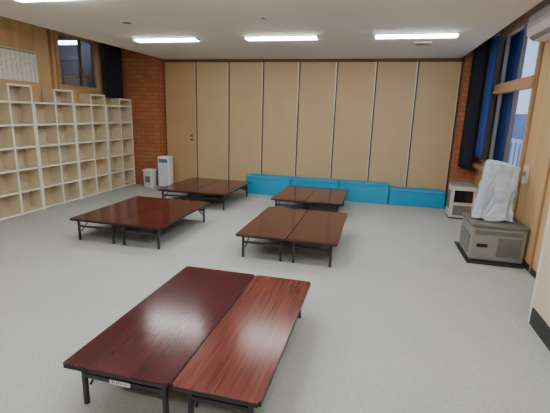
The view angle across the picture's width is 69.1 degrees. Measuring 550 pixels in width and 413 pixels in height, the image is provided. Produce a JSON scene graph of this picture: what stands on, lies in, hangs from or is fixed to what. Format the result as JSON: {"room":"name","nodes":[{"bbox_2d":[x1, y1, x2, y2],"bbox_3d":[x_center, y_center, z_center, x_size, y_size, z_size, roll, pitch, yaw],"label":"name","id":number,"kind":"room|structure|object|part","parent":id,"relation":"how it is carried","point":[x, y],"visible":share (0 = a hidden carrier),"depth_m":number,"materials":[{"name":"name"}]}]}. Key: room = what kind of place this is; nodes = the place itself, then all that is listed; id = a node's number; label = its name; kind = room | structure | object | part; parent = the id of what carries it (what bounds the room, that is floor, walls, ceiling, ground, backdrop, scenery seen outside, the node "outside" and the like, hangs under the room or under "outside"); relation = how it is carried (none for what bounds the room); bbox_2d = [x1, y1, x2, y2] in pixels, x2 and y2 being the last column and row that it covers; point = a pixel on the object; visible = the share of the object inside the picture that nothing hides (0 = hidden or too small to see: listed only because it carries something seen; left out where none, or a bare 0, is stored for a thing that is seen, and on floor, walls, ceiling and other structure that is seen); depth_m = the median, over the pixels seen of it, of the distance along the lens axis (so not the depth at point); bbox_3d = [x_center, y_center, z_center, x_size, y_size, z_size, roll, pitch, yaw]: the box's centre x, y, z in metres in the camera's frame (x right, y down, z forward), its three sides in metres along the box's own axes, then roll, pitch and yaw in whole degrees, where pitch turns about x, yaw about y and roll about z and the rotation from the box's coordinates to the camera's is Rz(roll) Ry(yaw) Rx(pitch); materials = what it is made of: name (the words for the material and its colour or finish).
{"room":"after-school children's room","nodes":[
{"label":"after-school children's room","id":0,"kind":"room"},
{"bbox_2d":[0,16,121,213],"bbox_3d":[-5.479,-1.268,4.744,0.150,3.900,12.800,5,14,14],"label":"wall","id":1,"kind":"structure","parent":0,"point":[16,34],"depth_m":7.68,"materials":[{"name":"beige wood"}]},
{"bbox_2d":[0,46,38,81],"bbox_3d":[-4.736,-2.520,7.008,0.010,0.550,1.380,5,14,14],"label":"chart","id":2,"kind":"object","parent":1,"relation":"attached to","point":[15,64],"visible":1,"depth_m":7.26,"materials":[{"name":"white paper"}]},
{"bbox_2d":[47,28,54,88],"bbox_3d":[-4.467,-2.965,7.958,0.020,1.800,0.060,5,14,14],"label":"trim","id":3,"kind":"structure","parent":1,"relation":"attached to","point":[48,30],"depth_m":7.95,"materials":[{"name":"brown wood"}]},
{"bbox_2d":[53,30,61,86],"bbox_3d":[-4.418,-2.998,8.107,0.040,1.080,0.080,5,14,14],"label":"trim","id":4,"kind":"structure","parent":1,"relation":"attached to","point":[55,35],"depth_m":8.09,"materials":[{"name":"brown wood"}]},
{"bbox_2d":[57,31,98,89],"bbox_3d":[-4.327,-3.140,8.729,0.090,1.080,1.200,5,14,14],"label":"window","id":5,"kind":"structure","parent":1,"relation":"in","point":[93,43],"depth_m":8.89,"materials":[{"name":"brown wood"}]},
{"bbox_2d":[58,86,102,93],"bbox_3d":[-4.276,-2.575,8.843,0.040,0.070,1.360,5,14,14],"label":"trim","id":6,"kind":"structure","parent":1,"relation":"attached to","point":[59,87],"depth_m":8.80,"materials":[{"name":"brown wood"}]},
{"bbox_2d":[58,35,92,84],"bbox_3d":[-5.037,-3.633,10.972,2.290,2.100,0.100,5,14,14],"label":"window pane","id":7,"kind":"structure","parent":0,"point":[68,54],"depth_m":10.95,"materials":[{"name":"clear glass"}]},
{"bbox_2d":[121,48,167,185],"bbox_3d":[-3.392,-2.536,10.440,1.010,3.900,0.460,5,14,14],"label":"wall","id":8,"kind":"structure","parent":0,"point":[143,75],"depth_m":10.20,"materials":[{"name":"brown brick"}]},
{"bbox_2d":[0,0,542,58],"bbox_3d":[-0.964,-2.442,3.298,6.980,0.700,12.800,5,14,14],"label":"ceiling","id":9,"kind":"structure","parent":0,"point":[345,29],"depth_m":5.74,"materials":[{"name":"white paint"}]},
{"bbox_2d":[15,0,61,2],"bbox_3d":[-2.466,-2.401,4.568,1.240,0.041,0.200,5,14,14],"label":"ceiling light","id":10,"kind":"object","parent":9,"relation":"attached to","point":[22,1],"visible":1,"depth_m":4.69,"materials":[{"name":"white plastic"}]},
{"bbox_2d":[17,0,61,1],"bbox_3d":[-2.466,-2.393,4.570,1.200,0.026,0.160,5,14,14],"label":"diffuser","id":11,"kind":"object","parent":10,"relation":"attached to","point":[17,0],"depth_m":4.69,"materials":[{"name":"white plastic"}]},
{"bbox_2d":[120,20,133,23],"bbox_3d":[-2.183,-2.711,5.884,0.200,0.019,0.200,5,14,14],"label":"ceiling vent","id":12,"kind":"object","parent":9,"relation":"in","point":[121,21],"visible":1,"depth_m":5.84,"materials":[{"name":"white paint"}]},
{"bbox_2d":[133,37,200,42],"bbox_3d":[-1.946,-2.996,7.186,1.240,0.041,0.200,5,14,14],"label":"ceiling light","id":13,"kind":"object","parent":9,"relation":"attached to","point":[181,39],"visible":1,"depth_m":7.13,"materials":[{"name":"white paint"}]},
{"bbox_2d":[135,38,198,41],"bbox_3d":[-1.946,-2.989,7.188,1.200,0.026,0.160,5,14,14],"label":"diffuser","id":14,"kind":"object","parent":13,"relation":"attached to","point":[136,39],"depth_m":7.14,"materials":[{"name":"white plastic"}]},
{"bbox_2d":[244,35,318,40],"bbox_3d":[0.107,-2.820,6.689,1.240,0.041,0.200,5,14,14],"label":"ceiling light","id":15,"kind":"object","parent":9,"relation":"attached to","point":[295,37],"visible":1,"depth_m":6.63,"materials":[{"name":"white plastic"}]},
{"bbox_2d":[374,33,459,38],"bbox_3d":[2.180,-2.642,6.187,1.240,0.041,0.200,5,14,14],"label":"ceiling light","id":16,"kind":"object","parent":9,"relation":"attached to","point":[408,35],"visible":1,"depth_m":6.13,"materials":[{"name":"white plastic"}]},
{"bbox_2d":[414,42,431,45],"bbox_3d":[2.552,-2.810,6.898,0.280,0.015,0.280,5,14,14],"label":"ceiling vent","id":17,"kind":"object","parent":9,"relation":"in","point":[415,43],"visible":1,"depth_m":6.83,"materials":[{"name":"metal"}]},
{"bbox_2d":[0,184,549,412],"bbox_3d":[-1.323,1.040,4.178,8.950,0.100,13.200,5,14,14],"label":"floor","id":18,"kind":"structure","parent":0,"point":[399,321],"depth_m":4.14,"materials":[{"name":"grey carpet"}]},
{"bbox_2d":[0,83,43,220],"bbox_3d":[-4.710,-0.972,7.046,0.280,2.320,1.020,5,14,14],"label":"cubby shelf","id":19,"kind":"object","parent":18,"relation":"on","point":[21,193],"visible":1,"depth_m":7.26,"materials":[{"name":"beige wood"}]},
{"bbox_3d":[-4.705,-0.975,7.063,0.280,2.320,0.036,5,14,14],"label":"panel","id":20,"kind":"part","parent":19,"relation":"part of","materials":[{"name":"beige wood"}]},
{"bbox_3d":[-4.840,-1.002,7.074,0.010,2.260,0.948,5,14,14],"label":"panel","id":21,"kind":"part","parent":19,"relation":"part of","materials":[{"name":"beige wood"}]},
{"bbox_3d":[-4.588,-1.077,7.511,0.280,2.320,0.036,5,14,14],"label":"panel","id":22,"kind":"part","parent":19,"relation":"part of","materials":[{"name":"beige wood"}]},
{"bbox_2d":[33,89,81,209],"bbox_3d":[-4.457,-1.175,8.018,0.280,2.290,1.020,5,14,14],"label":"cubby shelf","id":23,"kind":"object","parent":18,"relation":"on","point":[54,116],"visible":0.83,"depth_m":8.14,"materials":[{"name":"beige wood"}]},
{"bbox_3d":[-4.582,-0.944,7.582,0.280,2.030,0.036,5,14,14],"label":"panel","id":24,"kind":"part","parent":23,"relation":"part of","materials":[{"name":"beige wood"}]},
{"bbox_3d":[-4.587,-1.206,8.045,0.010,2.230,0.948,5,14,14],"label":"panel","id":25,"kind":"part","parent":23,"relation":"part of","materials":[{"name":"beige wood"}]},
{"bbox_3d":[-4.452,-1.179,8.035,0.280,2.290,0.036,5,14,14],"label":"panel","id":26,"kind":"part","parent":23,"relation":"part of","materials":[{"name":"beige wood"}]},
{"bbox_3d":[-4.335,-1.280,8.483,0.280,2.290,0.036,5,14,14],"label":"panel","id":27,"kind":"part","parent":23,"relation":"part of","materials":[{"name":"beige wood"}]},
{"bbox_2d":[74,94,110,198],"bbox_3d":[-4.204,-1.374,8.990,0.280,2.250,1.020,5,14,14],"label":"cubby shelf","id":28,"kind":"object","parent":18,"relation":"on","point":[90,114],"visible":0.87,"depth_m":9.12,"materials":[{"name":"beige wood"}]},
{"bbox_3d":[-4.329,-1.162,8.550,0.280,2.030,0.036,5,14,14],"label":"panel","id":29,"kind":"part","parent":28,"relation":"part of","materials":[{"name":"beige wood"}]},
{"bbox_3d":[-4.334,-1.405,9.017,0.010,2.190,0.948,5,14,14],"label":"panel","id":30,"kind":"part","parent":28,"relation":"part of","materials":[{"name":"beige wood"}]},
{"bbox_3d":[-4.200,-1.378,9.007,0.280,2.250,0.036,5,14,14],"label":"panel","id":31,"kind":"part","parent":28,"relation":"part of","materials":[{"name":"beige wood"}]},
{"bbox_3d":[-4.082,-1.479,9.455,0.280,2.250,0.036,5,14,14],"label":"panel","id":32,"kind":"part","parent":28,"relation":"part of","materials":[{"name":"beige wood"}]},
{"bbox_2d":[106,98,135,190],"bbox_3d":[-3.952,-1.563,9.965,0.280,2.190,1.020,5,14,14],"label":"cubby shelf","id":33,"kind":"object","parent":18,"relation":"on","point":[118,111],"visible":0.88,"depth_m":10.10,"materials":[{"name":"beige wood"}]},
{"bbox_3d":[-4.076,-1.381,9.518,0.280,2.030,0.036,5,14,14],"label":"panel","id":34,"kind":"part","parent":33,"relation":"part of","materials":[{"name":"beige wood"}]},
{"bbox_3d":[-4.082,-1.594,9.992,0.010,2.130,0.948,5,14,14],"label":"panel","id":35,"kind":"part","parent":33,"relation":"part of","materials":[{"name":"beige wood"}]},
{"bbox_3d":[-3.947,-1.567,9.982,0.280,2.190,0.036,5,14,14],"label":"panel","id":36,"kind":"part","parent":33,"relation":"part of","materials":[{"name":"beige wood"}]},
{"bbox_3d":[-3.830,-1.669,10.430,0.280,2.190,0.036,5,14,14],"label":"panel","id":37,"kind":"part","parent":33,"relation":"part of","materials":[{"name":"beige wood"}]},
{"bbox_2d":[70,196,172,243],"bbox_3d":[-2.473,0.188,6.694,0.754,0.349,1.770,5,14,14],"label":"folding table","id":38,"kind":"object","parent":18,"relation":"on","point":[110,214],"visible":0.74,"depth_m":6.31,"materials":[{"name":"brown laminate"}]},
{"bbox_3d":[-2.951,0.356,6.026,0.030,0.260,0.030,5,14,14],"label":"leg","id":39,"kind":"part","parent":38,"relation":"part of","materials":[{"name":"grey metal"}]},
{"bbox_3d":[-2.385,0.405,5.889,0.030,0.260,0.030,5,14,14],"label":"leg","id":40,"kind":"part","parent":38,"relation":"part of","materials":[{"name":"grey metal"}]},
{"bbox_2d":[143,168,156,187],"bbox_3d":[-3.213,-0.728,10.262,0.276,0.470,0.236,5,14,14],"label":"waste bin","id":41,"kind":"object","parent":18,"relation":"on","point":[149,174],"visible":1,"depth_m":10.17,"materials":[{"name":"grey plastic"}]},
{"bbox_3d":[-3.208,-0.932,10.214,0.276,0.050,0.236,5,14,14],"label":"lid","id":42,"kind":"part","parent":41,"relation":"part of","materials":[{"name":"white paint"}]},
{"bbox_2d":[63,266,254,412],"bbox_3d":[-0.789,1.018,3.348,0.764,0.349,1.775,5,14,14],"label":"folding table","id":43,"kind":"object","parent":18,"relation":"on","point":[147,348],"visible":0.85,"depth_m":2.93,"materials":[{"name":"red laminate"}]},
{"bbox_3d":[-1.272,1.186,2.679,0.030,0.260,0.030,5,14,14],"label":"leg","id":44,"kind":"part","parent":43,"relation":"part of","materials":[{"name":"grey metal"}]},
{"bbox_2d":[109,379,129,387],"bbox_3d":[-1.006,1.146,2.585,0.150,0.032,0.005,5,14,14],"label":"sticker","id":45,"kind":"object","parent":43,"relation":"attached to","point":[114,382],"visible":1,"depth_m":2.58,"materials":[{"name":"white paper"}]},
{"bbox_3d":[-0.697,1.236,2.540,0.030,0.260,0.030,5,14,14],"label":"leg","id":46,"kind":"part","parent":43,"relation":"part of","materials":[{"name":"grey metal"}]},
{"bbox_2d":[114,199,209,248],"bbox_3d":[-1.747,0.250,6.518,0.734,0.349,1.770,5,14,14],"label":"folding table","id":47,"kind":"object","parent":18,"relation":"on","point":[161,216],"visible":1,"depth_m":6.16,"materials":[{"name":"brown laminate"}]},
{"bbox_3d":[-2.215,0.419,5.848,0.030,0.260,0.030,5,14,14],"label":"leg","id":48,"kind":"part","parent":47,"relation":"part of","materials":[{"name":"grey metal"}]},
{"bbox_3d":[-1.669,0.466,5.715,0.030,0.260,0.030,5,14,14],"label":"leg","id":49,"kind":"part","parent":47,"relation":"part of","materials":[{"name":"grey metal"}]},
{"bbox_2d":[158,156,172,186],"bbox_3d":[-2.832,-0.901,10.328,0.320,0.800,0.252,5,14,14],"label":"air purifier","id":50,"kind":"object","parent":18,"relation":"on","point":[165,163],"visible":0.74,"depth_m":10.22,"materials":[{"name":"white paint"}]},
{"bbox_3d":[-2.852,-1.159,10.152,0.240,0.100,0.010,5,14,14],"label":"control panel","id":51,"kind":"part","parent":50,"relation":"part of","materials":[{"name":"blue plastic"}]},
{"bbox_2d":[157,177,220,199],"bbox_3d":[-1.891,-0.343,9.040,0.754,0.349,1.700,5,14,14],"label":"folding table","id":52,"kind":"object","parent":18,"relation":"on","point":[188,185],"visible":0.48,"depth_m":8.68,"materials":[{"name":"brown laminate"}]},
{"bbox_2d":[190,179,251,209],"bbox_3d":[-1.145,-0.278,8.859,0.774,0.349,1.700,5,14,14],"label":"folding table","id":53,"kind":"object","parent":18,"relation":"on","point":[222,187],"visible":0.93,"depth_m":8.52,"materials":[{"name":"brown laminate"}]},
{"bbox_2d":[171,275,310,412],"bbox_3d":[-0.140,1.074,3.191,0.564,0.349,1.775,5,14,14],"label":"folding table","id":54,"kind":"object","parent":18,"relation":"on","point":[235,367],"visible":1,"depth_m":2.77,"materials":[{"name":"red laminate"}]},
{"bbox_3d":[-0.526,1.250,2.499,0.030,0.260,0.030,5,14,14],"label":"leg","id":55,"kind":"part","parent":54,"relation":"part of","materials":[{"name":"grey metal"}]},
{"bbox_3d":[-0.145,1.283,2.406,0.030,0.260,0.030,5,14,14],"label":"leg","id":56,"kind":"part","parent":54,"relation":"part of","materials":[{"name":"grey metal"}]},
{"bbox_2d":[246,173,292,194],"bbox_3d":[-0.132,-0.542,9.900,1.118,0.450,0.384,5,14,14],"label":"block","id":57,"kind":"object","parent":18,"relation":"on","point":[265,184],"visible":0.73,"depth_m":9.73,"materials":[{"name":"blue plastic"}]},
{"bbox_2d":[246,173,292,180],"bbox_3d":[-0.126,-0.732,9.855,1.118,0.060,0.384,5,14,14],"label":"bench cushion","id":58,"kind":"object","parent":57,"relation":"on","point":[257,177],"depth_m":9.73,"materials":[{"name":"blue plastic"}]},
{"bbox_2d":[235,207,307,261],"bbox_3d":[0.011,0.383,6.172,0.704,0.349,1.750,5,14,14],"label":"folding table","id":59,"kind":"object","parent":18,"relation":"on","point":[274,223],"visible":0.87,"depth_m":5.79,"materials":[{"name":"brown laminate"}]},
{"bbox_3d":[-0.440,0.551,5.508,0.030,0.260,0.030,5,14,14],"label":"leg","id":60,"kind":"part","parent":59,"relation":"part of","materials":[{"name":"grey metal"}]},
{"bbox_3d":[0.077,0.595,5.383,0.030,0.260,0.030,5,14,14],"label":"leg","id":61,"kind":"part","parent":59,"relation":"part of","materials":[{"name":"grey metal"}]},
{"bbox_2d":[271,185,316,208],"bbox_3d":[0.435,-0.125,8.401,0.674,0.349,1.590,5,14,14],"label":"folding table","id":62,"kind":"object","parent":18,"relation":"on","point":[297,194],"visible":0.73,"depth_m":8.06,"materials":[{"name":"brown laminate"}]},
{"bbox_2d":[163,57,462,196],"bbox_3d":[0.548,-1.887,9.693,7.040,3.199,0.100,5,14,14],"label":"wall","id":63,"kind":"structure","parent":18,"relation":"on","point":[227,119],"depth_m":9.51,"materials":[{"name":"plastic"}]},
{"bbox_3d":[-2.435,-2.133,10.418,0.848,3.080,0.060,5,14,14],"label":"partition panel","id":64,"kind":"part","parent":63,"relation":"part of","materials":[{"name":"plastic"}]},
{"bbox_3d":[-1.583,-2.060,10.212,0.848,3.080,0.060,5,14,14],"label":"partition panel","id":65,"kind":"part","parent":63,"relation":"part of","materials":[{"name":"plastic"}]},
{"bbox_3d":[-0.731,-1.987,10.005,0.848,3.080,0.060,5,14,14],"label":"partition panel","id":66,"kind":"part","parent":63,"relation":"part of","materials":[{"name":"plastic"}]},
{"bbox_3d":[0.122,-1.913,9.799,0.848,3.080,0.060,5,14,14],"label":"partition panel","id":67,"kind":"part","parent":63,"relation":"part of","materials":[{"name":"plastic"}]},
{"bbox_3d":[0.974,-1.840,9.592,0.848,3.080,0.060,5,14,14],"label":"partition panel","id":68,"kind":"part","parent":63,"relation":"part of","materials":[{"name":"plastic"}]},
{"bbox_3d":[1.826,-1.767,9.386,0.848,3.080,0.060,5,14,14],"label":"partition panel","id":69,"kind":"part","parent":63,"relation":"part of","materials":[{"name":"plastic"}]},
{"bbox_3d":[2.679,-1.694,9.180,0.848,3.080,0.060,5,14,14],"label":"partition panel","id":70,"kind":"part","parent":63,"relation":"part of","materials":[{"name":"plastic"}]},
{"bbox_3d":[3.531,-1.621,8.973,0.848,3.080,0.060,5,14,14],"label":"partition panel","id":71,"kind":"part","parent":63,"relation":"part of","materials":[{"name":"plastic"}]},
{"bbox_2d":[291,176,339,188],"bbox_3d":[0.967,-0.448,9.633,1.128,0.450,0.384,5,14,14],"label":"block","id":72,"kind":"object","parent":18,"relation":"on","point":[296,180],"visible":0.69,"depth_m":9.45,"materials":[{"name":"blue plastic"}]},
{"bbox_2d":[291,176,339,183],"bbox_3d":[0.973,-0.638,9.589,1.128,0.060,0.384,5,14,14],"label":"bench cushion","id":73,"kind":"object","parent":72,"relation":"on","point":[296,179],"depth_m":9.47,"materials":[{"name":"blue plastic"}]},
{"bbox_2d":[286,210,346,266],"bbox_3d":[0.680,0.440,6.010,0.664,0.349,1.750,5,14,14],"label":"folding table","id":74,"kind":"object","parent":18,"relation":"on","point":[324,228],"visible":1,"depth_m":5.63,"materials":[{"name":"brown laminate"}]},
{"bbox_3d":[0.248,0.610,5.342,0.030,0.260,0.030,5,14,14],"label":"leg","id":75,"kind":"part","parent":74,"relation":"part of","materials":[{"name":"grey metal"}]},
{"bbox_3d":[0.726,0.651,5.226,0.030,0.260,0.030,5,14,14],"label":"leg","id":76,"kind":"part","parent":74,"relation":"part of","materials":[{"name":"grey metal"}]},
{"bbox_2d":[306,187,347,211],"bbox_3d":[1.098,-0.068,8.241,0.684,0.349,1.590,5,14,14],"label":"folding table","id":77,"kind":"object","parent":18,"relation":"on","point":[321,196],"visible":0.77,"depth_m":7.91,"materials":[{"name":"brown laminate"}]},
{"bbox_2d":[339,179,388,203],"bbox_3d":[2.071,-0.353,9.366,1.128,0.450,0.384,5,14,14],"label":"block","id":78,"kind":"object","parent":18,"relation":"on","point":[358,191],"visible":0.91,"depth_m":9.18,"materials":[{"name":"blue plastic"}]},
{"bbox_2d":[339,179,388,186],"bbox_3d":[2.077,-0.543,9.322,1.128,0.060,0.384,5,14,14],"label":"bench cushion","id":79,"kind":"object","parent":78,"relation":"on","point":[343,183],"depth_m":9.21,"materials":[{"name":"blue plastic"}]},
{"bbox_2d":[388,186,445,208],"bbox_3d":[3.213,-0.216,9.098,1.188,0.370,0.384,5,14,14],"label":"block","id":80,"kind":"object","parent":18,"relation":"on","point":[404,196],"visible":1,"depth_m":8.93,"materials":[{"name":"blue plastic"}]},
{"bbox_2d":[389,186,445,194],"bbox_3d":[3.218,-0.367,9.063,1.188,0.060,0.384,5,14,14],"label":"bench cushion","id":81,"kind":"object","parent":80,"relation":"on","point":[393,189],"depth_m":8.95,"materials":[{"name":"blue plastic"}]},
{"bbox_2d":[445,181,477,218],"bbox_3d":[3.746,-0.125,8.048,0.480,0.699,0.420,5,14,14],"label":"heater","id":82,"kind":"object","parent":18,"relation":"on","point":[461,196],"visible":0.84,"depth_m":7.86,"materials":[{"name":"beige metal"}]},
{"bbox_2d":[452,205,471,215],"bbox_3d":[3.691,0.084,7.896,0.340,0.200,0.012,5,14,14],"label":"grille","id":83,"kind":"object","parent":82,"relation":"attached to","point":[457,210],"depth_m":7.89,"materials":[{"name":"grey metal"}]},
{"bbox_2d":[454,241,523,268],"bbox_3d":[3.129,0.702,5.921,0.720,0.021,0.960,5,14,14],"label":"tray","id":84,"kind":"object","parent":18,"relation":"on","point":[468,259],"depth_m":5.54,"materials":[{"name":"black plastic"}]},
{"bbox_2d":[454,212,529,268],"bbox_3d":[3.146,0.448,5.859,0.740,0.544,0.960,5,14,14],"label":"heater","id":85,"kind":"object","parent":18,"relation":"on","point":[494,243],"visible":0.94,"depth_m":5.51,"materials":[{"name":"grey metal"}]},
{"bbox_2d":[459,225,469,251],"bbox_3d":[2.815,0.466,5.928,0.014,0.260,0.560,5,14,14],"label":"grille","id":86,"kind":"object","parent":85,"relation":"attached to","point":[464,240],"depth_m":5.88,"materials":[{"name":"grey metal"}]},
{"bbox_2d":[472,160,520,221],"bbox_3d":[3.153,-0.230,5.680,0.557,0.851,0.353,5,14,14],"label":"cover","id":87,"kind":"object","parent":85,"relation":"on","point":[497,193],"visible":1,"depth_m":5.58,"materials":[{"name":"white fabric"}]},
{"bbox_3d":[3.066,0.377,5.460,0.600,0.060,0.008,5,14,14],"label":"control panel","id":88,"kind":"part","parent":85,"relation":"part of","materials":[{"name":"grey metal"}]},
{"bbox_2d":[495,238,522,258],"bbox_3d":[3.206,0.575,5.468,0.300,0.280,0.013,5,14,14],"label":"grille","id":89,"kind":"object","parent":85,"relation":"attached to","point":[505,248],"depth_m":5.46,"materials":[{"name":"grey metal"}]},
{"bbox_2d":[445,35,494,205],"bbox_3d":[4.178,-1.887,8.611,0.460,3.900,0.450,5,14,14],"label":"wall","id":90,"kind":"structure","parent":0,"point":[455,173],"depth_m":8.58,"materials":[{"name":"brown brick"}]},
{"bbox_2d":[457,38,489,168],"bbox_3d":[4.018,-2.117,8.088,0.217,2.677,0.460,5,14,14],"label":"curtain","id":91,"kind":"object","parent":90,"relation":"hanging from","point":[480,54],"visible":0.87,"depth_m":7.98,"materials":[{"name":"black fabric"}]},
{"bbox_2d":[474,0,549,271],"bbox_3d":[3.829,-1.305,6.073,0.150,3.900,5.670,5,14,14],"label":"wall","id":92,"kind":"structure","parent":0,"point":[538,147],"depth_m":5.40,"materials":[{"name":"beige wood"}]},
{"bbox_2d":[472,163,483,171],"bbox_3d":[3.893,-0.609,7.203,0.100,0.075,2.640,5,14,14],"label":"trim","id":93,"kind":"structure","parent":92,"relation":"attached to","point":[475,165],"depth_m":7.96,"materials":[{"name":"brown wood"}]},
{"bbox_2d":[478,83,534,174],"bbox_3d":[4.014,-1.345,7.015,0.090,1.440,2.580,5,14,14],"label":"window","id":94,"kind":"structure","parent":92,"relation":"in","point":[482,161],"depth_m":6.68,"materials":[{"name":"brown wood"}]},
{"bbox_2d":[492,4,547,94],"bbox_3d":[4.026,-2.495,6.753,0.135,1.080,2.620,5,14,14],"label":"window","id":95,"kind":"structure","parent":92,"relation":"in","point":[507,35],"depth_m":6.43,"materials":[{"name":"brown wood"}]},
{"bbox_2d":[474,34,499,158],"bbox_3d":[4.108,-2.090,7.764,0.063,2.277,0.540,5,14,14],"label":"curtain","id":96,"kind":"object","parent":95,"relation":"hanging from","point":[494,43],"visible":1,"depth_m":7.68,"materials":[{"name":"blue fabric"}]},
{"bbox_2d":[487,29,523,161],"bbox_3d":[4.530,-2.081,7.999,0.087,2.777,1.590,5,14,14],"label":"curtain","id":97,"kind":"object","parent":95,"relation":"hanging from","point":[516,39],"visible":0.39,"depth_m":7.58,"materials":[{"name":"blue fabric"}]},
{"bbox_2d":[521,165,529,184],"bbox_3d":[3.564,-0.451,5.684,0.036,0.260,0.180,5,14,14],"label":"switch box","id":98,"kind":"object","parent":92,"relation":"attached to","point":[526,169],"visible":1,"depth_m":5.64,"materials":[{"name":"beige plastic"}]},
{"bbox_2d":[521,259,536,278],"bbox_3d":[3.638,0.596,6.314,0.015,0.080,5.180,5,14,14],"label":"baseboard","id":99,"kind":"structure","parent":92,"relation":"attached to","point":[524,264],"depth_m":5.30,"materials":[{"name":"black plastic"}]},
{"bbox_2d":[513,0,549,216],"bbox_3d":[3.642,-1.175,5.712,0.020,3.800,0.060,5,14,14],"label":"trim","id":100,"kind":"structure","parent":92,"relation":"attached to","point":[543,43],"depth_m":5.70,"materials":[{"name":"brown wood"}]},
{"bbox_2d":[527,4,549,41],"bbox_3d":[3.441,-2.316,4.978,0.256,0.345,0.920,5,14,14],"label":"air conditioner","id":101,"kind":"object","parent":92,"relation":"attached to","point":[538,28],"visible":1,"depth_m":5.08,"materials":[{"name":"white paint"}]},
{"bbox_2d":[528,157,549,272],"bbox_3d":[3.401,-0.587,4.924,0.020,3.000,0.040,5,14,14],"label":"trim","id":102,"kind":"structure","parent":92,"relation":"attached to","point":[548,168],"depth_m":5.08,"materials":[{"name":"brown wood"}]},
{"bbox_2d":[534,225,549,326],"bbox_3d":[2.014,0.041,0.080,0.630,3.900,7.130,5,14,14],"label":"wall","id":103,"kind":"structure","parent":0,"point":[542,300],"depth_m":3.72,"materials":[{"name":"beige paint"}]},
{"bbox_2d":[528,205,549,322],"bbox_3d":[2.583,-0.405,3.603,0.045,3.200,0.030,5,14,14],"label":"trim","id":104,"kind":"structure","parent":103,"relation":"attached to","point":[548,216],"depth_m":3.82,"materials":[{"name":"white paint"}]},
{"bbox_2d":[529,308,549,350],"bbox_3d":[1.646,1.831,0.570,0.015,0.170,7.110,5,14,14],"label":"baseboard","id":105,"kind":"structure","parent":103,"relation":"attached to","point":[537,323],"depth_m":3.69,"materials":[{"name":"black plastic"}]},
{"bbox_3d":[-5.513,-4.267,8.784,2.290,0.100,4.200,5,14,14],"label":"ceiling","id":106,"kind":"structure","parent":0,"visible":0},
{"bbox_2d":[58,37,76,44],"bbox_3d":[-5.436,-4.319,10.128,1.000,0.405,0.160,5,14,14],"label":"tube light","id":107,"kind":"object","parent":106,"relation":"hanging from","point":[67,41],"visible":0.39,"depth_m":10.06,"materials":[{"name":"white paint"}]},
{"bbox_3d":[4.987,-0.115,8.826,0.900,0.200,11.200,5,14,14],"label":"floor","id":108,"kind":"structure","parent":0,"visible":0},
{"bbox_2d":[509,138,522,166],"bbox_3d":[5.569,-0.974,9.432,0.060,1.230,9.200,5,14,14],"label":"balcony railing","id":109,"kind":"object","parent":108,"relation":"on","point":[518,141],"visible":0.04,"depth_m":9.12,"materials":[{"name":"white metal"}]},
{"bbox_3d":[5.569,-0.999,9.427,0.060,1.180,9.200,5,14,14],"label":"handrail","id":110,"kind":"part","parent":109,"relation":"part of","materials":[{"name":"white metal"}]},
{"bbox_3d":[-4.330,-3.892,8.559,0.150,0.460,1.200,5,14,14],"label":"wall","id":111,"kind":"structure","parent":0,"visible":0},
{"bbox_2d":[100,42,123,97],"bbox_3d":[-3.921,-3.330,9.621,0.122,1.367,0.810,5,14,14],"label":"curtain","id":112,"kind":"object","parent":111,"relation":"hanging from","point":[111,59],"visible":0.81,"depth_m":9.59,"materials":[{"name":"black fabric"}]},
{"label":"outside","id":113,"kind":"structure","parent":0,"visible":0},
{"bbox_2d":[508,114,526,165],"bbox_3d":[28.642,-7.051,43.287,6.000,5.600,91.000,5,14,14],"label":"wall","id":114,"kind":"structure","parent":113,"point":[520,119],"depth_m":41.08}
]}

